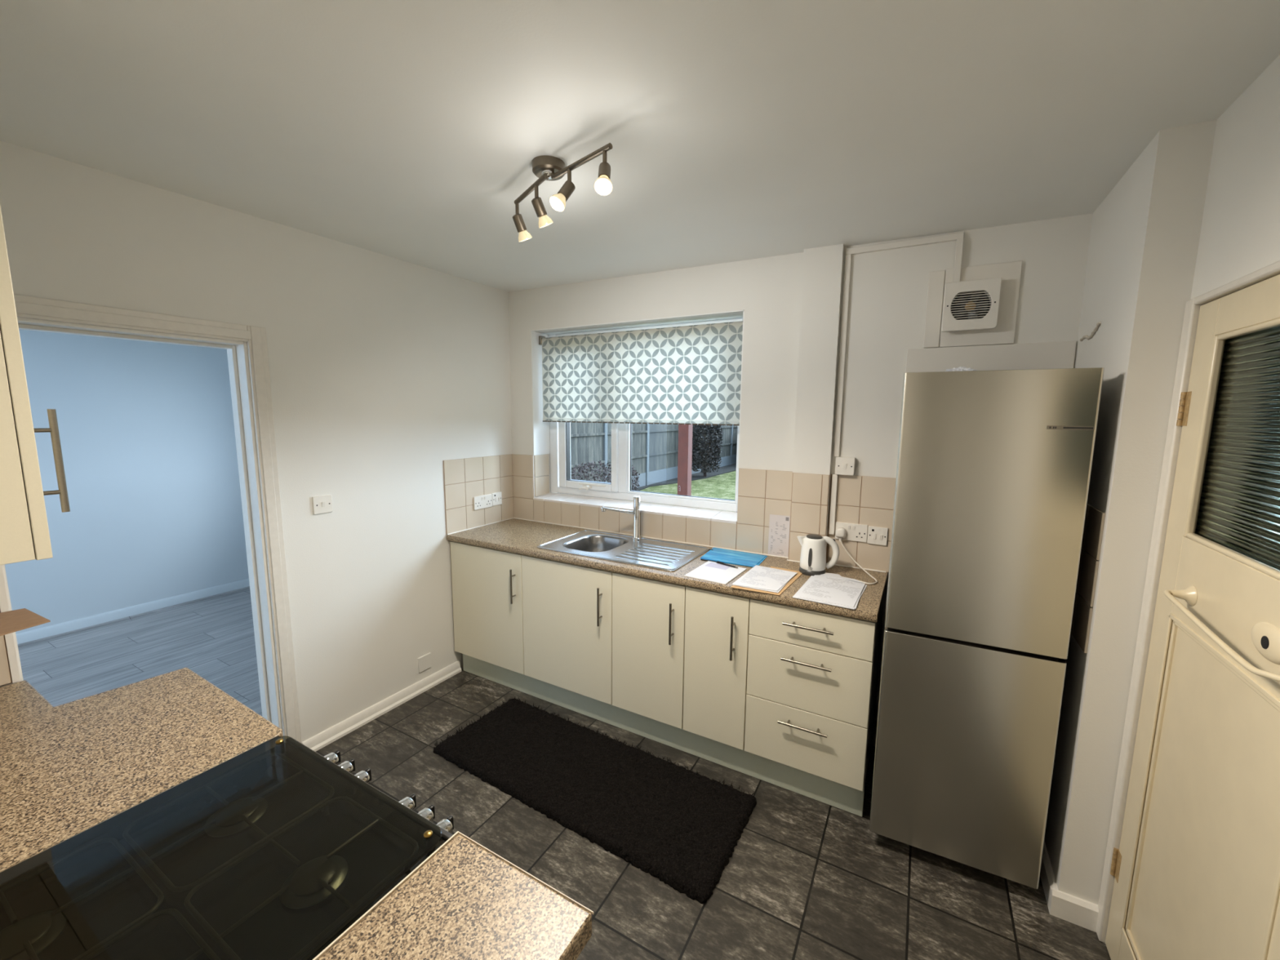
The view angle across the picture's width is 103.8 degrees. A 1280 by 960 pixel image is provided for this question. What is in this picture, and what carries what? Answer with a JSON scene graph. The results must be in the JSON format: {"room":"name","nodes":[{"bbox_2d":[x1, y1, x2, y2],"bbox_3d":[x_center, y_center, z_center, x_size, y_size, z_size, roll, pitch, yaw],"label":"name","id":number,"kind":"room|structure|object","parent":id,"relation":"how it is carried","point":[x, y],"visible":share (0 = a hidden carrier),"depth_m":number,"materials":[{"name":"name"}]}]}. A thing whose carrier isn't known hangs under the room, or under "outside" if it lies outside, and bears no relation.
{"room":"kitchen","nodes":[
{"label":"kitchen","id":0,"kind":"room"},
{"bbox_2d":[0,564,23,687],"bbox_3d":[-2.267,0.253,0.879,0.509,2.550,1.370,5,9,29],"label":"wall","id":1,"kind":"structure","parent":0,"point":[11,671],"depth_m":1.36,"materials":[{"name":"paint"}]},
{"bbox_2d":[4,329,248,634],"bbox_3d":[-4.546,-0.077,3.224,0.170,2.550,4.650,5,9,29],"label":"wall","id":2,"kind":"structure","parent":0,"point":[147,433],"depth_m":3.97,"materials":[{"name":"paint"}]},
{"bbox_2d":[16,577,249,647],"bbox_3d":[-4.524,1.160,3.253,0.018,0.090,4.350,5,9,29],"label":"baseboard","id":3,"kind":"structure","parent":2,"relation":"attached to","point":[28,636],"depth_m":3.98,"materials":[{"name":"paint"}]},
{"bbox_2d":[0,140,513,742],"bbox_3d":[-1.520,0.035,2.576,0.127,2.550,2.315,5,9,29],"label":"wall","id":4,"kind":"structure","parent":0,"point":[390,376],"depth_m":2.50,"materials":[{"name":"paint"}]},
{"bbox_2d":[13,293,302,743],"bbox_3d":[-1.884,0.384,1.961,0.141,2.013,0.842,5,9,29],"label":"trim","id":5,"kind":"structure","parent":4,"relation":"attached to","point":[246,348],"depth_m":2.19,"materials":[{"name":"wood"}]},
{"bbox_2d":[311,494,333,514],"bbox_3d":[-1.536,0.118,2.428,0.015,0.086,0.088,5,9,29],"label":"light switch","id":6,"kind":"object","parent":4,"relation":"attached to","point":[321,504],"visible":1,"depth_m":2.42,"materials":[{"name":"white plastic"}]},
{"bbox_2d":[302,660,461,751],"bbox_3d":[-1.395,1.253,2.835,0.026,0.068,0.943,5,9,29],"label":"baseboard","id":7,"kind":"structure","parent":4,"relation":"attached to","point":[340,730],"depth_m":2.76,"materials":[{"name":"white wood"}]},
{"bbox_2d":[417,652,431,672],"bbox_3d":[-1.293,1.097,3.013,0.009,0.092,0.086,5,9,29],"label":"blank plate","id":8,"kind":"object","parent":4,"relation":"attached to","point":[424,661],"visible":1,"depth_m":3.01,"materials":[{"name":"paint"}]},
{"bbox_2d":[473,493,492,510],"bbox_3d":[-1.035,0.145,3.313,0.015,0.086,0.156,5,9,29],"label":"double socket","id":9,"kind":"object","parent":4,"relation":"attached to","point":[484,501],"visible":1,"depth_m":3.31,"materials":[{"name":"white plastic"}]},
{"bbox_2d":[491,492,502,506],"bbox_3d":[-0.974,0.129,3.419,0.015,0.086,0.086,5,9,29],"label":"fused spur","id":10,"kind":"object","parent":4,"relation":"attached to","point":[497,496],"visible":1,"depth_m":3.42,"materials":[{"name":"white plastic"}]},
{"bbox_2d":[17,588,1111,959],"bbox_3d":[-1.824,1.452,1.868,6.250,0.080,4.650,5,9,29],"label":"floor","id":11,"kind":"structure","parent":0,"point":[806,877],"depth_m":1.90,"materials":[{"name":"tile"}]},
{"bbox_2d":[0,735,453,959],"bbox_3d":[-0.721,1.080,0.856,0.566,0.902,0.671,5,9,29],"label":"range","id":12,"kind":"object","parent":11,"relation":"on","point":[273,851],"visible":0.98,"depth_m":0.82,"materials":[{"name":"glass"}]},
{"bbox_2d":[449,541,524,674],"bbox_3d":[-0.795,0.725,3.232,0.582,0.721,0.601,5,9,29],"label":"base cabinet","id":13,"kind":"object","parent":11,"relation":"on","point":[487,583],"visible":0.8,"depth_m":2.99,"materials":[{"name":"beige laminate"}]},
{"bbox_2d":[446,517,887,622],"bbox_3d":[0.002,0.408,2.754,2.408,0.045,0.588,5,9,29],"label":"countertop","id":14,"kind":"structure","parent":13,"relation":"on","point":[513,535],"depth_m":2.51,"materials":[{"name":"laminate"}]},
{"bbox_2d":[601,496,640,540],"bbox_3d":[-0.108,0.227,2.945,0.241,0.258,0.054,-2,8,-20],"label":"mixer tap","id":15,"kind":"object","parent":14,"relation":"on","point":[636,512],"visible":1,"depth_m":2.95,"materials":[{"name":"silver metal"}]},
{"bbox_2d":[537,529,709,571],"bbox_3d":[-0.094,0.454,2.815,0.852,0.164,0.484,5,9,29],"label":"sink","id":16,"kind":"object","parent":14,"relation":"in","point":[667,556],"visible":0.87,"depth_m":2.77,"materials":[{"name":"metal"}]},
{"bbox_2d":[684,560,746,584],"bbox_3d":[0.365,0.439,2.394,0.210,0.004,0.279,5,9,32],"label":"booklet","id":17,"kind":"object","parent":14,"relation":"on","point":[712,571],"visible":1,"depth_m":2.37,"materials":[{"name":"white paper"}]},
{"bbox_2d":[715,560,737,568],"bbox_3d":[0.432,0.419,2.486,0.008,0.012,0.129,-7,11,-44],"label":"ballpoint pen","id":18,"kind":"object","parent":17,"relation":"on","point":[717,562],"visible":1,"depth_m":2.49,"materials":[{"name":"black plastic"}]},
{"bbox_2d":[700,546,767,567],"bbox_3d":[0.486,0.406,2.644,0.326,0.006,0.261,5,9,29],"label":"folder","id":19,"kind":"object","parent":14,"relation":"on","point":[726,556],"visible":0.95,"depth_m":2.63,"materials":[{"name":"blue plastic"}]},
{"bbox_2d":[730,566,802,595],"bbox_3d":[0.589,0.454,2.293,0.209,0.004,0.390,5,9,33],"label":"envelope","id":20,"kind":"object","parent":14,"relation":"on","point":[798,574],"visible":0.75,"depth_m":2.19,"materials":[{"name":"brown paper"}]},
{"bbox_2d":[733,578,791,592],"bbox_3d":[0.574,0.451,2.290,0.202,0.001,0.316,5,9,29],"label":"printed letter","id":21,"kind":"object","parent":20,"relation":"on","point":[780,588],"visible":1,"depth_m":2.15,"materials":[{"name":"white paper"}]},
{"bbox_2d":[731,564,797,591],"bbox_3d":[0.578,0.448,2.297,0.216,0.001,0.332,5,9,29],"label":"printed letter","id":22,"kind":"object","parent":21,"relation":"on","point":[759,576],"visible":1,"depth_m":2.29,"materials":[{"name":"white paper"}]},
{"bbox_2d":[767,514,790,557],"bbox_3d":[0.734,0.295,2.655,0.108,0.225,0.001,5,9,29],"label":"notice sheet","id":23,"kind":"object","parent":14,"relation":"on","point":[779,525],"visible":1,"depth_m":2.65,"materials":[{"name":"white paper"}]},
{"bbox_2d":[792,575,866,609],"bbox_3d":[0.821,0.475,2.155,0.252,0.002,0.352,6,9,34],"label":"printed form","id":24,"kind":"object","parent":14,"relation":"on","point":[796,595],"visible":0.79,"depth_m":2.10,"materials":[{"name":"white paper"}]},
{"bbox_2d":[797,576,865,608],"bbox_3d":[0.836,0.472,2.162,0.223,0.002,0.364,5,9,30],"label":"printed form","id":25,"kind":"object","parent":24,"relation":"on","point":[858,599],"visible":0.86,"depth_m":2.03,"materials":[{"name":"white paper"}]},
{"bbox_2d":[799,574,865,607],"bbox_3d":[0.832,0.469,2.163,0.218,0.002,0.351,5,9,31],"label":"printed form","id":26,"kind":"object","parent":25,"relation":"on","point":[820,588],"visible":0.86,"depth_m":2.14,"materials":[{"name":"white paper"}]},
{"bbox_2d":[822,573,862,582],"bbox_3d":[0.928,0.447,2.319,0.212,0.001,0.057,6,9,36],"label":"paper","id":27,"kind":"object","parent":26,"relation":"on","point":[831,575],"visible":0.95,"depth_m":2.31,"materials":[{"name":"white paper"}]},
{"bbox_2d":[796,527,877,584],"bbox_3d":[0.947,0.345,2.392,0.358,0.200,0.241,5,9,29],"label":"kettle","id":28,"kind":"object","parent":14,"relation":"on","point":[813,551],"visible":0.98,"depth_m":2.36,"materials":[{"name":"white plastic"}]},
{"bbox_2d":[521,555,613,704],"bbox_3d":[-0.278,0.768,2.943,0.602,0.721,0.601,5,9,29],"label":"base cabinet","id":29,"kind":"object","parent":11,"relation":"on","point":[567,607],"visible":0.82,"depth_m":2.70,"materials":[{"name":"beige laminate"}]},
{"bbox_2d":[433,697,756,903],"bbox_3d":[-0.263,1.347,2.313,1.503,0.037,0.609,5,9,29],"label":"rug","id":30,"kind":"object","parent":11,"relation":"on","point":[682,827],"visible":1,"depth_m":2.19,"materials":[{"name":"black fabric"}]},
{"bbox_2d":[612,572,686,728],"bbox_3d":[0.160,0.804,2.698,0.402,0.721,0.601,5,9,29],"label":"base cabinet","id":31,"kind":"object","parent":11,"relation":"on","point":[648,615],"visible":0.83,"depth_m":2.46,"materials":[{"name":"beige laminate"}]},
{"bbox_2d":[462,653,865,816],"bbox_3d":[-0.104,1.246,2.669,2.379,0.147,0.018,5,9,29],"label":"plinth","id":32,"kind":"object","parent":11,"relation":"on","point":[849,799],"visible":0.67,"depth_m":2.48,"materials":[{"name":"laminate"}]},
{"bbox_2d":[682,586,751,750],"bbox_3d":[0.469,0.830,2.525,0.303,0.721,0.601,5,9,29],"label":"base cabinet","id":33,"kind":"object","parent":11,"relation":"on","point":[717,624],"visible":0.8,"depth_m":2.29,"materials":[{"name":"beige laminate"}]},
{"bbox_2d":[744,591,884,791],"bbox_3d":[0.809,0.861,2.312,0.497,0.721,0.561,5,9,29],"label":"base cabinet","id":34,"kind":"object","parent":11,"relation":"on","point":[812,676],"visible":0.99,"depth_m":2.09,"materials":[{"name":"beige laminate"}]},
{"bbox_2d":[869,367,1104,888],"bbox_3d":[1.267,0.512,1.976,0.546,1.807,0.612,5,9,29],"label":"refrigerator","id":35,"kind":"object","parent":11,"relation":"on","point":[993,469],"visible":1,"depth_m":1.70,"materials":[{"name":"silver metal"}]},
{"bbox_2d":[946,366,976,371],"bbox_3d":[1.312,-0.436,2.056,0.138,0.058,0.123,2,8,9],"label":"wrap","id":36,"kind":"object","parent":35,"relation":"on","point":[961,368],"visible":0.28,"depth_m":2.03,"materials":[{"name":"white paper"}]},
{"bbox_3d":[-1.237,1.076,1.119,0.568,0.870,0.648,5,9,29],"label":"base cabinet","id":37,"kind":"object","parent":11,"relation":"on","visible":0},
{"bbox_2d":[0,667,283,872],"bbox_3d":[-1.363,0.613,1.125,0.876,0.042,0.647,5,9,29],"label":"countertop","id":38,"kind":"structure","parent":37,"relation":"on","point":[66,770],"depth_m":1.12,"materials":[{"name":"laminate"}]},
{"bbox_2d":[0,608,50,635],"bbox_3d":[-1.582,0.472,1.099,0.240,0.243,0.376,5,9,29],"label":"shelf","id":39,"kind":"object","parent":38,"relation":"on","point":[11,621],"visible":1,"depth_m":1.20,"materials":[{"name":"brown wood"}]},
{"bbox_3d":[-0.359,1.149,0.628,0.272,0.870,0.648,5,9,29],"label":"base cabinet","id":40,"kind":"object","parent":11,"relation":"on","visible":0},
{"bbox_2d":[312,831,593,959],"bbox_3d":[-0.356,0.698,0.558,0.296,0.041,0.638,5,9,29],"label":"countertop","id":41,"kind":"structure","parent":40,"relation":"on","point":[464,901],"depth_m":0.75,"materials":[{"name":"laminate"}]},
{"bbox_2d":[0,0,1279,291],"bbox_3d":[-0.379,-1.020,1.077,3.420,0.186,4.050,5,9,29],"label":"ceiling","id":42,"kind":"structure","parent":0,"point":[412,131],"depth_m":1.31,"materials":[{"name":"paint"}]},
{"bbox_2d":[512,142,612,241],"bbox_3d":[-0.262,-0.920,1.580,0.112,0.198,0.571,-5,9,-34],"label":"ceiling spotlight","id":43,"kind":"object","parent":42,"relation":"attached to","point":[545,167],"visible":1,"depth_m":1.56,"materials":[{"name":"silver metal"}]},
{"bbox_2d":[508,213,1093,746],"bbox_3d":[0.543,0.013,2.878,3.420,2.550,0.258,5,9,29],"label":"wall","id":44,"kind":"structure","parent":0,"point":[889,288],"depth_m":2.57,"materials":[{"name":"paint"}]},
{"bbox_2d":[548,317,742,511],"bbox_3d":[-0.010,-0.408,3.201,1.449,1.106,0.122,5,9,29],"label":"window","id":45,"kind":"structure","parent":44,"relation":"in","point":[620,487],"depth_m":3.30,"materials":[{"name":"plastic"}]},
{"bbox_2d":[578,483,605,486],"bbox_3d":[-0.324,0.034,3.405,0.220,0.009,0.006,5,9,29],"label":"vent","id":46,"kind":"object","parent":45,"relation":"attached to","point":[580,484],"depth_m":3.40,"materials":[{"name":"white plastic"}]},
{"bbox_2d":[538,320,742,425],"bbox_3d":[-0.047,-0.640,3.100,1.449,0.577,0.049,5,9,29],"label":"roller blind","id":47,"kind":"object","parent":45,"relation":"attached to","point":[687,375],"visible":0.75,"depth_m":3.03,"materials":[{"name":"white fabric"}]},
{"bbox_2d":[835,457,855,475],"bbox_3d":[1.000,-0.068,2.443,0.086,0.086,0.042,5,9,29],"label":"wall switch","id":48,"kind":"object","parent":44,"relation":"attached to","point":[844,465],"visible":1,"depth_m":2.43,"materials":[{"name":"white plastic"}]},
{"bbox_2d":[835,521,867,542],"bbox_3d":[1.040,0.257,2.470,0.146,0.086,0.015,5,9,29],"label":"double socket","id":49,"kind":"object","parent":44,"relation":"attached to","point":[855,532],"visible":0.84,"depth_m":2.46,"materials":[{"name":"white plastic"}]},
{"bbox_2d":[866,525,888,546],"bbox_3d":[1.142,0.269,2.413,0.086,0.086,0.015,5,9,29],"label":"fused spur","id":50,"kind":"object","parent":44,"relation":"attached to","point":[876,535],"visible":1,"depth_m":2.41,"materials":[{"name":"white plastic"}]},
{"bbox_2d":[828,231,964,534],"bbox_3d":[1.159,-0.388,2.319,0.466,1.362,0.030,5,9,29],"label":"cable trunking","id":51,"kind":"object","parent":44,"relation":"attached to","point":[958,237],"visible":0.88,"depth_m":2.36,"materials":[{"name":"white plastic"}]},
{"bbox_2d":[923,270,945,347],"bbox_3d":[1.294,-0.748,2.206,0.060,0.324,0.012,5,9,29],"label":"board","id":52,"kind":"object","parent":44,"relation":"attached to","point":[936,278],"visible":1,"depth_m":2.20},
{"bbox_2d":[939,260,1022,346],"bbox_3d":[1.437,-0.739,2.126,0.266,0.328,0.012,5,9,29],"label":"board","id":53,"kind":"object","parent":44,"relation":"attached to","point":[1010,273],"visible":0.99,"depth_m":2.09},
{"bbox_2d":[941,277,1001,332],"bbox_3d":[1.393,-0.733,2.115,0.195,0.200,0.051,5,9,29],"label":"fan","id":54,"kind":"object","parent":53,"relation":"attached to","point":[974,304],"visible":1,"depth_m":2.10,"materials":[{"name":"white plastic"}]},
{"bbox_2d":[905,341,1076,372],"bbox_3d":[1.465,-0.145,2.185,0.592,0.860,0.012,5,9,29],"label":"box","id":55,"kind":"object","parent":44,"relation":"attached to","point":[1046,355],"visible":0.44,"depth_m":2.11,"materials":[{"name":"white cardboard"}]},
{"bbox_2d":[788,244,844,561],"bbox_3d":[0.861,0.061,2.533,0.178,2.550,0.052,5,9,29],"label":"wall pier","id":56,"kind":"object","parent":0,"point":[823,266],"visible":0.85,"depth_m":2.45,"materials":[{"name":"paint"}]},
{"bbox_2d":[1044,54,1279,943],"bbox_3d":[0.935,0.342,0.415,0.291,2.550,3.700,5,9,29],"label":"wall","id":57,"kind":"structure","parent":0,"point":[1197,213],"depth_m":1.49,"materials":[{"name":"paint"}]},
{"bbox_2d":[1040,840,1098,932],"bbox_3d":[1.590,1.391,1.927,0.124,0.085,0.633,5,9,29],"label":"baseboard","id":58,"kind":"structure","parent":57,"relation":"attached to","point":[1084,913],"depth_m":1.67,"materials":[{"name":"white wood"}]},
{"bbox_2d":[1096,260,1279,942],"bbox_3d":[1.338,0.541,1.099,0.133,1.982,0.894,5,9,29],"label":"trim","id":59,"kind":"structure","parent":57,"relation":"attached to","point":[1192,309],"depth_m":1.45,"materials":[{"name":"white wood"}]},
{"bbox_2d":[1105,274,1279,959],"bbox_3d":[1.306,0.545,1.127,0.046,1.950,0.790,5,9,29],"label":"door","id":60,"kind":"structure","parent":57,"relation":"in","point":[1195,867],"depth_m":1.17,"materials":[{"name":"beige wood"}]},
{"bbox_2d":[1163,585,1279,681],"bbox_3d":[1.238,0.318,1.054,0.059,0.054,0.559,5,9,29],"label":"towel rail","id":61,"kind":"object","parent":60,"relation":"attached to","point":[1189,594],"visible":1,"depth_m":1.10,"materials":[{"name":"white metal"}]},
{"bbox_3d":[-0.887,0.396,-0.115,2.940,2.550,0.980,5,9,29],"label":"wall","id":62,"kind":"structure","parent":0,"visible":0},
{"bbox_2d":[0,204,70,564],"bbox_3d":[-1.433,-0.210,0.915,0.499,0.728,0.392,5,9,29],"label":"upper cabinet","id":63,"kind":"object","parent":62,"relation":"attached to","point":[24,535],"visible":1,"depth_m":0.93,"materials":[{"name":"beige laminate"}]},
{"label":"outside","id":64,"kind":"structure","parent":0,"visible":0},
{"bbox_2d":[622,471,736,511],"bbox_3d":[18.262,-1.528,27.329,70.000,0.100,59.750,5,9,29],"label":"lawn","id":65,"kind":"structure","parent":64,"point":[722,486],"depth_m":12.72,"materials":[{"name":"green plant"}]},
{"bbox_2d":[562,421,604,493],"bbox_3d":[-1.251,-0.585,10.331,0.077,2.150,1.808,5,9,29],"label":"fence","id":66,"kind":"object","parent":65,"relation":"on","point":[586,438],"visible":0.34,"depth_m":10.56,"materials":[{"name":"wood"}]},
{"bbox_2d":[569,460,616,499],"bbox_3d":[-0.857,0.111,9.519,1.262,0.962,1.297,5,9,29],"label":"shrub","id":67,"kind":"object","parent":65,"relation":"on","point":[604,475],"visible":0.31,"depth_m":9.39,"materials":[{"name":"purple plant"}]},
{"bbox_2d":[603,422,607,482],"bbox_3d":[-0.791,-0.717,11.164,0.105,2.200,0.110,5,9,29],"label":"fence post","id":68,"kind":"object","parent":65,"relation":"on","point":[605,424],"visible":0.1,"depth_m":11.11,"materials":[{"name":"concrete"}]},
{"bbox_2d":[607,422,647,488],"bbox_3d":[-0.299,-0.798,12.002,0.077,2.150,1.838,5,9,29],"label":"fence","id":69,"kind":"object","parent":65,"relation":"on","point":[638,431],"visible":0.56,"depth_m":12.45,"materials":[{"name":"wood"}]},
{"bbox_2d":[645,423,649,485],"bbox_3d":[0.169,-0.931,12.848,0.105,2.200,0.110,5,9,29],"label":"fence post","id":70,"kind":"object","parent":65,"relation":"on","point":[647,425],"visible":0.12,"depth_m":12.84,"materials":[{"name":"concrete"}]},
{"bbox_2d":[648,422,678,484],"bbox_3d":[0.665,-1.013,13.695,0.077,2.150,1.858,5,9,29],"label":"fence","id":71,"kind":"object","parent":65,"relation":"on","point":[663,438],"visible":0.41,"depth_m":13.66,"materials":[{"name":"wood"}]},
{"bbox_2d":[616,462,736,499],"bbox_3d":[1.039,0.187,12.726,1.720,0.029,17.100,5,9,29],"label":"flower bed","id":72,"kind":"object","parent":65,"relation":"on","point":[731,468],"visible":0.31,"depth_m":15.10,"materials":[{"name":"soil"}]},
{"bbox_2d":[607,465,639,500],"bbox_3d":[-0.346,0.033,10.704,0.661,0.813,0.712,-4,9,-28],"label":"shrub","id":73,"kind":"object","parent":72,"relation":"on","point":[635,480],"visible":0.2,"depth_m":10.65,"materials":[{"name":"purple plant"}]},
{"bbox_2d":[691,423,723,476],"bbox_3d":[1.923,-1.114,14.727,1.056,2.066,1.105,5,9,29],"label":"shrub","id":74,"kind":"object","parent":72,"relation":"on","point":[712,454],"visible":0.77,"depth_m":14.46,"materials":[{"name":"green plant"}]},
{"bbox_2d":[676,422,693,506],"bbox_3d":[0.375,0.034,4.233,0.092,2.550,0.092,5,9,29],"label":"timber post","id":75,"kind":"object","parent":65,"relation":"on","point":[684,459],"visible":0.11,"depth_m":4.17,"materials":[{"name":"red wood"}]},
{"bbox_2d":[691,430,710,474],"bbox_3d":[1.760,-1.258,15.617,0.077,2.150,2.368,5,9,29],"label":"fence","id":76,"kind":"object","parent":65,"relation":"on","point":[692,471],"visible":0.02,"depth_m":15.81,"materials":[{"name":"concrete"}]},
{"bbox_2d":[712,424,732,467],"bbox_3d":[2.862,-1.504,17.551,0.077,2.150,1.888,5,9,29],"label":"fence","id":77,"kind":"object","parent":65,"relation":"on","point":[725,455],"visible":0.37,"depth_m":17.96,"materials":[{"name":"wood"}]},
{"bbox_2d":[729,424,733,464],"bbox_3d":[3.342,-1.640,18.418,0.105,2.200,0.110,5,9,29],"label":"fence post","id":78,"kind":"object","parent":65,"relation":"on","point":[731,428],"visible":0.22,"depth_m":18.41,"materials":[{"name":"concrete"}]},
{"bbox_2d":[732,424,737,463],"bbox_3d":[3.908,-1.738,19.386,0.077,2.150,2.138,5,9,29],"label":"fence","id":79,"kind":"object","parent":65,"relation":"on","point":[735,427],"visible":0.3,"depth_m":18.80,"materials":[{"name":"wood"}]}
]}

